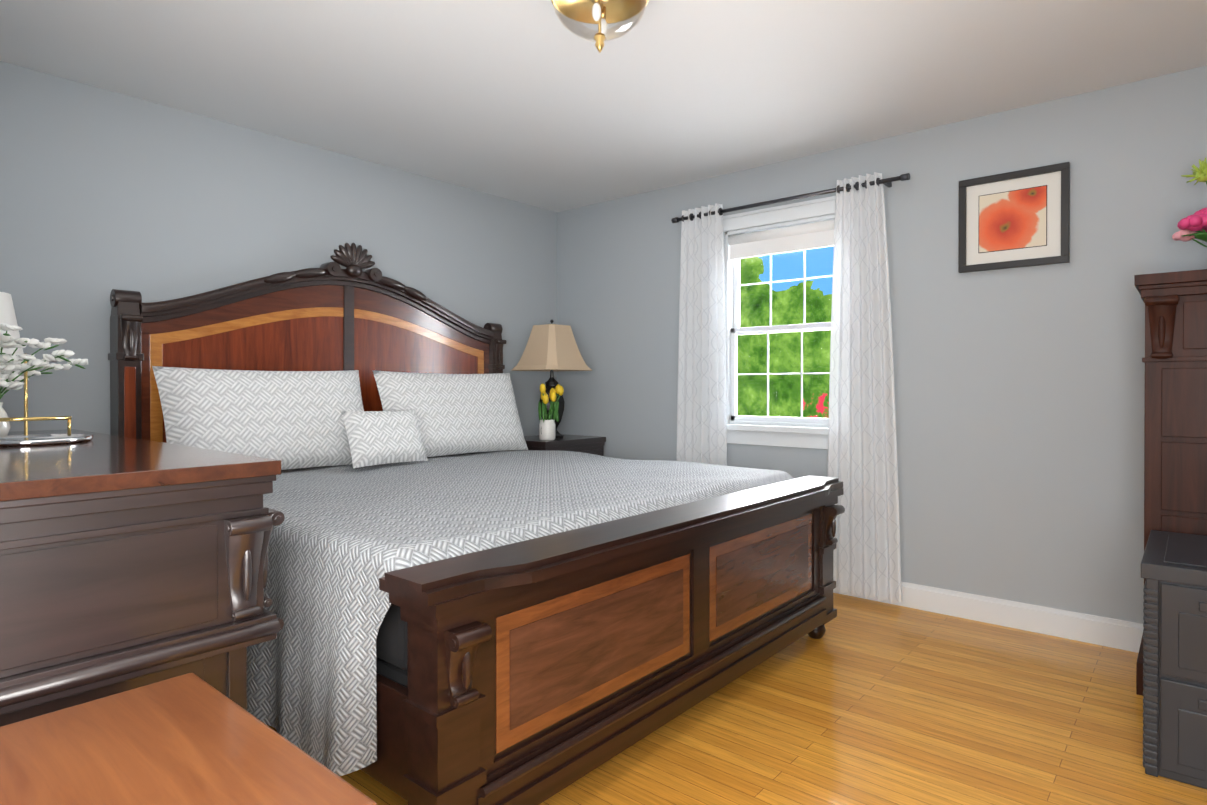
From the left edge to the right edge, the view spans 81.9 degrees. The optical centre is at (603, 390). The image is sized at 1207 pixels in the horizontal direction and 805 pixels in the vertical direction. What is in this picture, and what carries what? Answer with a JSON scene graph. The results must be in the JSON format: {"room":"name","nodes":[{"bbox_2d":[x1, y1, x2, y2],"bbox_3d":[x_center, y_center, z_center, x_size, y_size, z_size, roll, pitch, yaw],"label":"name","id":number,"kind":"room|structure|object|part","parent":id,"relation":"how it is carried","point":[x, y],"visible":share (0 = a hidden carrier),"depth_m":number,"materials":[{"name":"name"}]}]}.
{"room":"bedroom","nodes":[
{"label":"bedroom","id":0,"kind":"room"},
{"bbox_2d":[0,61,556,435],"bbox_3d":[-1.581,-0.107,3.959,0.120,2.480,3.880,0,0,40],"label":"wall","id":1,"kind":"structure","parent":0,"point":[103,193],"depth_m":3.36,"materials":[{"name":"grey paint"}]},
{"bbox_2d":[0,0,1206,211],"bbox_3d":[-0.121,-1.366,1.926,4.970,0.060,5.070,0,0,40],"label":"ceiling","id":2,"kind":"structure","parent":0,"point":[534,102],"depth_m":2.92,"materials":[{"name":"white paint"}]},
{"bbox_2d":[551,0,648,52],"bbox_3d":[-0.012,-1.214,2.247,0.324,0.248,0.324,0,0,40],"label":"ceiling light","id":3,"kind":"object","parent":2,"relation":"attached to","point":[601,14],"visible":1,"depth_m":2.32,"materials":[{"name":"gold metal"}]},
{"bbox_2d":[267,593,1206,804],"bbox_3d":[-0.121,1.174,1.939,4.970,0.060,5.070,0,0,40],"label":"floor","id":4,"kind":"structure","parent":0,"point":[862,701],"depth_m":2.33,"materials":[{"name":"brown wood"}]},
{"bbox_2d":[0,429,284,726],"bbox_3d":[-1.674,0.656,2.086,1.913,0.975,0.603,0,0,40],"label":"dresser","id":5,"kind":"object","parent":4,"relation":"on","point":[127,563],"visible":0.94,"depth_m":1.49,"materials":[{"name":"brown wood"}]},
{"bbox_2d":[0,292,28,380],"bbox_3d":[-2.253,-0.105,2.430,0.380,0.540,0.380,0,0,40],"label":"lamp","id":6,"kind":"object","parent":5,"relation":"on","point":[7,314],"visible":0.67,"depth_m":2.46,"materials":[{"name":"white fabric"}]},
{"bbox_2d":[0,323,92,446],"bbox_3d":[-1.832,-0.018,2.221,0.357,0.368,0.378,0,0,40],"label":"flower arrangement","id":7,"kind":"object","parent":5,"relation":"on","point":[8,369],"visible":1,"depth_m":2.21,"materials":[{"name":"silver metal"}]},
{"bbox_2d":[0,673,376,804],"bbox_3d":[-0.796,0.874,1.015,0.720,0.550,0.610,0,0,40],"label":"side table","id":8,"kind":"object","parent":4,"relation":"on","point":[189,739],"visible":1,"depth_m":1.13,"materials":[{"name":"brown wood"}]},
{"bbox_2d":[108,242,844,804],"bbox_3d":[-0.544,0.163,3.129,2.485,1.950,2.290,0,0,40],"label":"bed","id":9,"kind":"object","parent":4,"relation":"on","point":[472,596],"visible":0.92,"depth_m":2.33,"materials":[{"name":"brown wood"}]},
{"bbox_3d":[-1.421,0.159,3.877,0.180,1.950,2.224,0,0,40],"label":"headboard","id":10,"kind":"part","parent":9,"relation":"part of","materials":[{"name":"brown wood"}]},
{"bbox_3d":[-0.567,0.670,3.151,2.145,0.535,2.090,0,0,40],"label":"mattress","id":11,"kind":"part","parent":9,"relation":"part of","materials":[{"name":"black fabric"}]},
{"bbox_3d":[0.313,0.777,2.401,0.230,0.728,2.290,0,0,40],"label":"footboard","id":12,"kind":"part","parent":9,"relation":"part of","materials":[{"name":"brown wood"}]},
{"bbox_2d":[524,434,605,455],"bbox_3d":[-0.344,0.731,4.857,0.512,0.795,0.605,0,0,40],"label":"nightstand","id":13,"kind":"object","parent":4,"relation":"on","point":[586,444],"visible":0.04,"depth_m":4.73,"materials":[{"name":"brown wood"}]},
{"bbox_2d":[538,383,563,439],"bbox_3d":[-0.370,0.144,4.658,0.163,0.378,0.183,0,0,40],"label":"tulip vase","id":14,"kind":"object","parent":13,"relation":"on","point":[547,429],"visible":1,"depth_m":4.62,"materials":[{"name":"white ceramic"}]},
{"bbox_2d":[511,319,591,438],"bbox_3d":[-0.360,-0.080,4.843,0.456,0.825,0.456,0,0,40],"label":"lamp","id":15,"kind":"object","parent":13,"relation":"on","point":[551,348],"visible":0.71,"depth_m":4.74,"materials":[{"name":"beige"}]},
{"bbox_3d":[-0.360,-0.291,4.842,0.456,0.312,0.456,0,0,40],"label":"lamp shade","id":16,"kind":"part","parent":15,"relation":"part of","materials":[{"name":"beige fabric"}]},
{"bbox_2d":[1134,269,1206,695],"bbox_3d":[2.520,0.356,2.463,0.995,1.570,0.538,0,0,40],"label":"chest","id":17,"kind":"object","parent":4,"relation":"on","point":[1174,360],"visible":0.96,"depth_m":2.54,"materials":[{"name":"brown wood"}]},
{"bbox_2d":[1172,158,1206,247],"bbox_3d":[2.352,-0.653,2.632,0.306,0.445,0.286,0,0,40],"label":"flowers","id":18,"kind":"object","parent":17,"relation":"on","point":[1193,227],"visible":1,"depth_m":2.62,"materials":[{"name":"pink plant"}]},
{"bbox_2d":[1141,530,1206,788],"bbox_3d":[2.004,0.826,2.126,0.544,0.634,0.628,0,0,40],"label":"drawers","id":19,"kind":"object","parent":4,"relation":"on","point":[1174,569],"visible":1,"depth_m":2.03,"materials":[{"name":"grey"}]},
{"bbox_2d":[557,66,1206,623],"bbox_3d":[1.530,-0.106,3.777,4.850,2.480,0.120,0,0,40],"label":"wall","id":20,"kind":"structure","parent":0,"point":[1019,400],"depth_m":3.39,"materials":[{"name":"grey paint"}]},
{"bbox_2d":[723,196,835,448],"bbox_3d":[1.076,-0.375,4.140,0.945,1.415,0.195,0,0,40],"label":"window unit","id":21,"kind":"structure","parent":20,"relation":"in","point":[804,234],"depth_m":4.16,"materials":[{"name":"white wood"}]},
{"bbox_2d":[728,219,834,259],"bbox_3d":[1.060,-0.888,4.119,0.705,0.150,0.060,0,0,40],"label":"blind","id":22,"kind":"object","parent":21,"relation":"attached to","point":[805,234],"depth_m":4.11,"materials":[{"name":"white"}]},
{"bbox_3d":[1.092,-0.388,4.159,0.715,1.160,0.039,0,0,40],"label":"glass","id":23,"kind":"part","parent":21,"relation":"part of","materials":[{"name":"clear glass"}]},
{"bbox_2d":[671,172,909,603],"bbox_3d":[1.024,-0.022,4.047,1.460,2.240,0.127,0,0,40],"label":"curtains","id":24,"kind":"object","parent":20,"relation":"hanging from","point":[862,454],"visible":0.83,"depth_m":3.75,"materials":[{"name":"white fabric"}]},
{"bbox_3d":[1.027,-1.092,4.044,1.460,0.046,0.118,0,0,40],"label":"rod","id":25,"kind":"part","parent":24,"relation":"part of","materials":[{"name":"grey metal"}]},
{"bbox_2d":[833,581,1143,652],"bbox_3d":[1.446,1.072,3.765,4.714,0.125,0.016,0,0,40],"label":"baseboard","id":26,"kind":"structure","parent":20,"relation":"attached to","point":[1104,631],"depth_m":3.29,"materials":[{"name":"white"}]},
{"bbox_2d":[958,162,1069,272],"bbox_3d":[1.948,-0.811,3.315,0.460,0.455,0.026,0,0,40],"label":"picture","id":27,"kind":"object","parent":20,"relation":"attached to","point":[1016,219],"visible":1,"depth_m":3.30,"materials":[{"name":"black"}]},
{"bbox_2d":[979,186,1045,252],"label":"print","id":28,"kind":"object","parent":27,"relation":"attached to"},
{"label":"outside","id":29,"kind":"structure","parent":0,"visible":0},
{"bbox_2d":[737,246,833,417],"bbox_3d":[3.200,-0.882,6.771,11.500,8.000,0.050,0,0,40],"label":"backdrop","id":30,"kind":"structure","parent":29,"point":[754,270],"depth_m":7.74,"materials":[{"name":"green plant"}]}
]}

